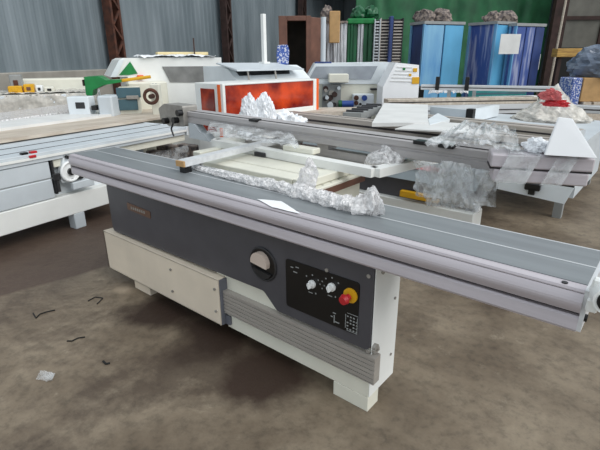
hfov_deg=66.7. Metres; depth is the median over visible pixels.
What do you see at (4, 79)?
baseboard
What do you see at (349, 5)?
wall
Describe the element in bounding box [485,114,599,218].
work table
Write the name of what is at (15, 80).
head
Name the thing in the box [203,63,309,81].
hood
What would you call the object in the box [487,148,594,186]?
bundle
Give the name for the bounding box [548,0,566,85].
pole
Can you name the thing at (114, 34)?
column
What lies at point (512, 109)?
bed
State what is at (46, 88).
box
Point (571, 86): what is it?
box
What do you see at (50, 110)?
board
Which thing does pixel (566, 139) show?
paper sheet
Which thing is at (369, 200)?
bubble wrap
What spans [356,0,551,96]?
tarpaulin
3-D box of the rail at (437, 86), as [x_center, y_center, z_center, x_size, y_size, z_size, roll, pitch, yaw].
[2.799,-2.060,6.929,1.876,0.360,0.150,7,22,20]
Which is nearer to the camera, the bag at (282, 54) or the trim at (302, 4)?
the bag at (282, 54)
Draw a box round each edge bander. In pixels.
[104,57,221,149]
[195,63,318,164]
[307,62,388,118]
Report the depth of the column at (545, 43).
26.64 m
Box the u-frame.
[430,105,499,118]
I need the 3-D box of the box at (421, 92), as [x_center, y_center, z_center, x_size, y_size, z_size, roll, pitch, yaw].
[2.205,-2.233,9.022,0.370,1.000,0.200,16,26,37]
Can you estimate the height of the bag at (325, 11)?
0.346 m
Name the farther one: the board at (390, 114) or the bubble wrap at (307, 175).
the board at (390, 114)
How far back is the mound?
5.48 m
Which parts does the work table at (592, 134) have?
leg, panel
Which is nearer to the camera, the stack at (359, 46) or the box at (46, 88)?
the box at (46, 88)
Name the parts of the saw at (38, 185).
panel, panel, wheel plate, rail, rail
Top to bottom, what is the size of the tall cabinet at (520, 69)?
2.216 m
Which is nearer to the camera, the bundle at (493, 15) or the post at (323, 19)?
the post at (323, 19)
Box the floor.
[0,83,599,449]
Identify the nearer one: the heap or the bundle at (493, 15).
the heap
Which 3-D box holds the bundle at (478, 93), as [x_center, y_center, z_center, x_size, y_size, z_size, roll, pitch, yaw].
[3.215,-2.152,7.428,0.946,0.182,0.163,-4,21,-10]
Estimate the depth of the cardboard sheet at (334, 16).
9.51 m
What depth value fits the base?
3.70 m
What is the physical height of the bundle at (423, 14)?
0.294 m
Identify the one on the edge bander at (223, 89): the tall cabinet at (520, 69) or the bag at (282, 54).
the bag at (282, 54)
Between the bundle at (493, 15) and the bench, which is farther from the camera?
the bundle at (493, 15)
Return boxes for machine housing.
[376,62,418,114]
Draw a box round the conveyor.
[343,103,381,118]
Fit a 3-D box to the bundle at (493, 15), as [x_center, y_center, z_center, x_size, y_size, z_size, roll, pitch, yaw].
[4.424,-4.800,10.508,0.450,0.246,0.332,16,26,37]
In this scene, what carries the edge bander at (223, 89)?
on the floor
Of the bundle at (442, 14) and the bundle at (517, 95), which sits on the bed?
the bundle at (517, 95)
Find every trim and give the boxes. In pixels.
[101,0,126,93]
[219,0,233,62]
[298,0,306,15]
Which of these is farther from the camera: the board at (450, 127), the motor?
the motor
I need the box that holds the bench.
[225,133,239,136]
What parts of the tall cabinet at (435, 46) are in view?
door, door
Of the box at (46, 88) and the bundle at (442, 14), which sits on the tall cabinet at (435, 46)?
the bundle at (442, 14)
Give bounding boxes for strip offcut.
[67,336,84,341]
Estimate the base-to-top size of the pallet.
0.736 m
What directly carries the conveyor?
on the floor
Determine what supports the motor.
on the planer
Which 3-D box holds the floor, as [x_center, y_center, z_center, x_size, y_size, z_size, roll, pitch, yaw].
[1.490,-3.661,14.519,42.000,0.120,46.000,16,26,37]
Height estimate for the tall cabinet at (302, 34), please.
2.277 m
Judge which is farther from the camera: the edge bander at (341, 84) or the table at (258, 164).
the edge bander at (341, 84)
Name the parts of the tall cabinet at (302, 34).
panel, cabinet door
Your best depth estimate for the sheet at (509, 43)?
9.99 m
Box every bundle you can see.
[412,9,435,21]
[433,8,452,20]
[468,91,525,96]
[479,95,536,96]
[482,10,502,21]
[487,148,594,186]
[498,10,517,22]
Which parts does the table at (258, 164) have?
rail, rail, cross rail, rail, rail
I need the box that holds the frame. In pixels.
[211,133,436,177]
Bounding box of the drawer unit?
[116,86,146,152]
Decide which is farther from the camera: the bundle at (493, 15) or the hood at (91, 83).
the bundle at (493, 15)
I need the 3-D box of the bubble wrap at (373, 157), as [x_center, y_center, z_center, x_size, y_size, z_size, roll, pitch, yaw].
[0.520,-0.417,2.745,0.271,0.156,0.208,16,26,37]
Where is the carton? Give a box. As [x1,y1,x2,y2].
[578,77,599,101]
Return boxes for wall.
[0,0,343,72]
[344,0,355,20]
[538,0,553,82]
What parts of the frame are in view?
rail, rail, cross rail, rail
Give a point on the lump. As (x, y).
(535, 145)
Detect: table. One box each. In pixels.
[193,142,363,185]
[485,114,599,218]
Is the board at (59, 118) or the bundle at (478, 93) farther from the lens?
the bundle at (478, 93)
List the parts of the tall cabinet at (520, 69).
corner post, door, door, door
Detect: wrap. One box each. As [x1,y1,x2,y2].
[192,166,384,215]
[238,91,307,134]
[297,157,318,189]
[364,144,404,165]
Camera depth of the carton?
8.33 m
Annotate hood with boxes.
[82,75,150,95]
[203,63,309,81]
[307,62,388,83]
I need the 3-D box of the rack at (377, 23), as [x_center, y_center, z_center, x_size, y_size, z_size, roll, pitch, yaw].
[1.678,-3.393,10.309,0.129,2.291,0.315,0,20,0]
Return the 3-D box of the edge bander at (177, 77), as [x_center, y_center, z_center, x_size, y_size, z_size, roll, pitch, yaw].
[-2.179,-1.936,7.509,1.704,1.537,1.260,-10,22,-25]
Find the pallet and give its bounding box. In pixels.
[578,102,599,120]
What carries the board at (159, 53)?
on the edge bander at (177, 77)
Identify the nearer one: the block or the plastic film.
the block
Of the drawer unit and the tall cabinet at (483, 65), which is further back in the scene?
the tall cabinet at (483, 65)
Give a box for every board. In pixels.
[0,104,68,121]
[0,109,159,142]
[0,110,110,130]
[155,52,207,54]
[303,107,356,114]
[372,103,427,126]
[395,121,469,132]
[428,113,449,124]
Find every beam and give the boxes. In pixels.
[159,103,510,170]
[550,48,582,108]
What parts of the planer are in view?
guard, guard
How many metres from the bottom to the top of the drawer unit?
1.164 m
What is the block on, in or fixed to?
on the frame
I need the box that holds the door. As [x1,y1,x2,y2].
[538,0,599,99]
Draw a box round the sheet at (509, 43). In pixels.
[498,34,520,53]
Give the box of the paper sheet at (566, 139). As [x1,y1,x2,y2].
[544,117,596,157]
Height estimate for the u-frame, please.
0.165 m
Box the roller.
[143,84,162,123]
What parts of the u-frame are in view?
frame, frame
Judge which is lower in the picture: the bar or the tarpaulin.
the bar
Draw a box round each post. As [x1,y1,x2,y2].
[259,14,269,63]
[315,17,330,62]
[387,16,393,61]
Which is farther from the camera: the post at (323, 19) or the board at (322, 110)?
the post at (323, 19)
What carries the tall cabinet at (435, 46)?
on the floor
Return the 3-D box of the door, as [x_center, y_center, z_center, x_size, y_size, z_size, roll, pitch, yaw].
[9.204,-6.442,13.172,3.714,5.950,0.260,0,20,0]
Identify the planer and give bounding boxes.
[0,77,100,117]
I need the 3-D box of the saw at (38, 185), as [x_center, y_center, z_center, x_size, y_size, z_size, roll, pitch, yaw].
[-3.249,-0.444,4.558,2.355,0.793,3.724,12,23,29]
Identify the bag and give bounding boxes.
[276,45,288,64]
[320,5,331,20]
[350,5,365,17]
[364,5,378,18]
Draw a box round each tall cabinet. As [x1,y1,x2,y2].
[278,16,320,73]
[408,21,465,97]
[461,21,516,96]
[501,23,546,94]
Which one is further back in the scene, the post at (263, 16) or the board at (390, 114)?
the post at (263, 16)
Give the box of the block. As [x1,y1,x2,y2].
[283,144,319,154]
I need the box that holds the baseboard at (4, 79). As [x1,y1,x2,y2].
[0,69,113,94]
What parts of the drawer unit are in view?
drawer, drawer, handle rail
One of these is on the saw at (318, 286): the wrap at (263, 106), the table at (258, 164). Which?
the table at (258, 164)
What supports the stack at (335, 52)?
on the floor
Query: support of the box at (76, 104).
on the saw at (38, 185)
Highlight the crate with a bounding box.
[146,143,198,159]
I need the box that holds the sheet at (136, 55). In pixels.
[134,54,215,57]
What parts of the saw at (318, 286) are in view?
control panel, dial handle, tape strip, frame, slot rail, selector knob, rail, rail, selector knob, panel, plate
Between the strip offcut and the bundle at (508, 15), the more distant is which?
the bundle at (508, 15)
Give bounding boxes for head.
[8,74,23,85]
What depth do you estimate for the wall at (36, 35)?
12.45 m
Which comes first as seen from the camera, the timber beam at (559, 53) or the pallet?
the pallet
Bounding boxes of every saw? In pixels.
[0,122,188,236]
[68,147,599,410]
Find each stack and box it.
[325,21,347,62]
[346,18,374,61]
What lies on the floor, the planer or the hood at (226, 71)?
the planer
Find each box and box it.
[44,86,55,92]
[66,96,98,113]
[97,94,120,115]
[418,86,423,97]
[559,77,582,103]
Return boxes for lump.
[521,137,547,152]
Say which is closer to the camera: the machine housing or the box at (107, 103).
the box at (107, 103)
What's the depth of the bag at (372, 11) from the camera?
9.95 m
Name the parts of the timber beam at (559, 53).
leg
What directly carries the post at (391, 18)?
on the floor
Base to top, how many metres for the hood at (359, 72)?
0.339 m
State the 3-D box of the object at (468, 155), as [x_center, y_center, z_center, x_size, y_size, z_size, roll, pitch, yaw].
[-0.013,-0.629,3.268,3.474,0.280,0.323,18,27,41]
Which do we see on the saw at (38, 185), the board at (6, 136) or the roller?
the board at (6, 136)
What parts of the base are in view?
panel, plate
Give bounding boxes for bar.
[175,137,291,172]
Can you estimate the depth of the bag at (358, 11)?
9.96 m
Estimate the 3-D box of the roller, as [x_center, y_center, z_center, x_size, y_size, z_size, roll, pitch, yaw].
[-1.953,-1.289,6.224,0.214,1.211,0.222,0,20,0]
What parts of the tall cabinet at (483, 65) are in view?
door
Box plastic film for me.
[428,90,467,93]
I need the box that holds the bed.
[428,103,531,114]
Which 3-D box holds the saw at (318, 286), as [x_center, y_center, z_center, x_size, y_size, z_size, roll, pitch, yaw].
[-0.070,0.128,2.743,3.316,0.944,1.053,16,26,37]
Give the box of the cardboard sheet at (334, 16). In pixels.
[329,11,339,42]
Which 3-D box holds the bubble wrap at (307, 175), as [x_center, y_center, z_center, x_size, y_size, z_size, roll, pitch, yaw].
[0.045,-0.248,2.271,0.128,0.173,0.084,16,26,37]
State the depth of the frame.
2.91 m
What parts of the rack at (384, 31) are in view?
rack frame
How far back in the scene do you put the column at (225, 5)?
16.18 m
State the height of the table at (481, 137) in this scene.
0.122 m
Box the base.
[303,142,575,224]
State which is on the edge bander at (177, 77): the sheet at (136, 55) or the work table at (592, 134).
the sheet at (136, 55)
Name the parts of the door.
kick panel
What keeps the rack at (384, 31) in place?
on the floor
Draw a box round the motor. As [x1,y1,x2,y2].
[35,85,43,91]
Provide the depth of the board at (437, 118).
4.60 m
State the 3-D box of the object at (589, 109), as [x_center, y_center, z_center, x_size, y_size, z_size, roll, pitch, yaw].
[4.052,-1.552,6.135,0.842,0.102,0.163,11,23,29]
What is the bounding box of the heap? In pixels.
[566,44,599,77]
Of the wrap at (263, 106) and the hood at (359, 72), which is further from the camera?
the hood at (359, 72)
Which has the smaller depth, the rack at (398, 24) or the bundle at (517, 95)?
the bundle at (517, 95)
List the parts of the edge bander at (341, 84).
motor, motor, control plate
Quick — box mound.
[510,84,593,123]
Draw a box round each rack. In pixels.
[372,19,380,61]
[379,18,388,61]
[391,18,403,62]

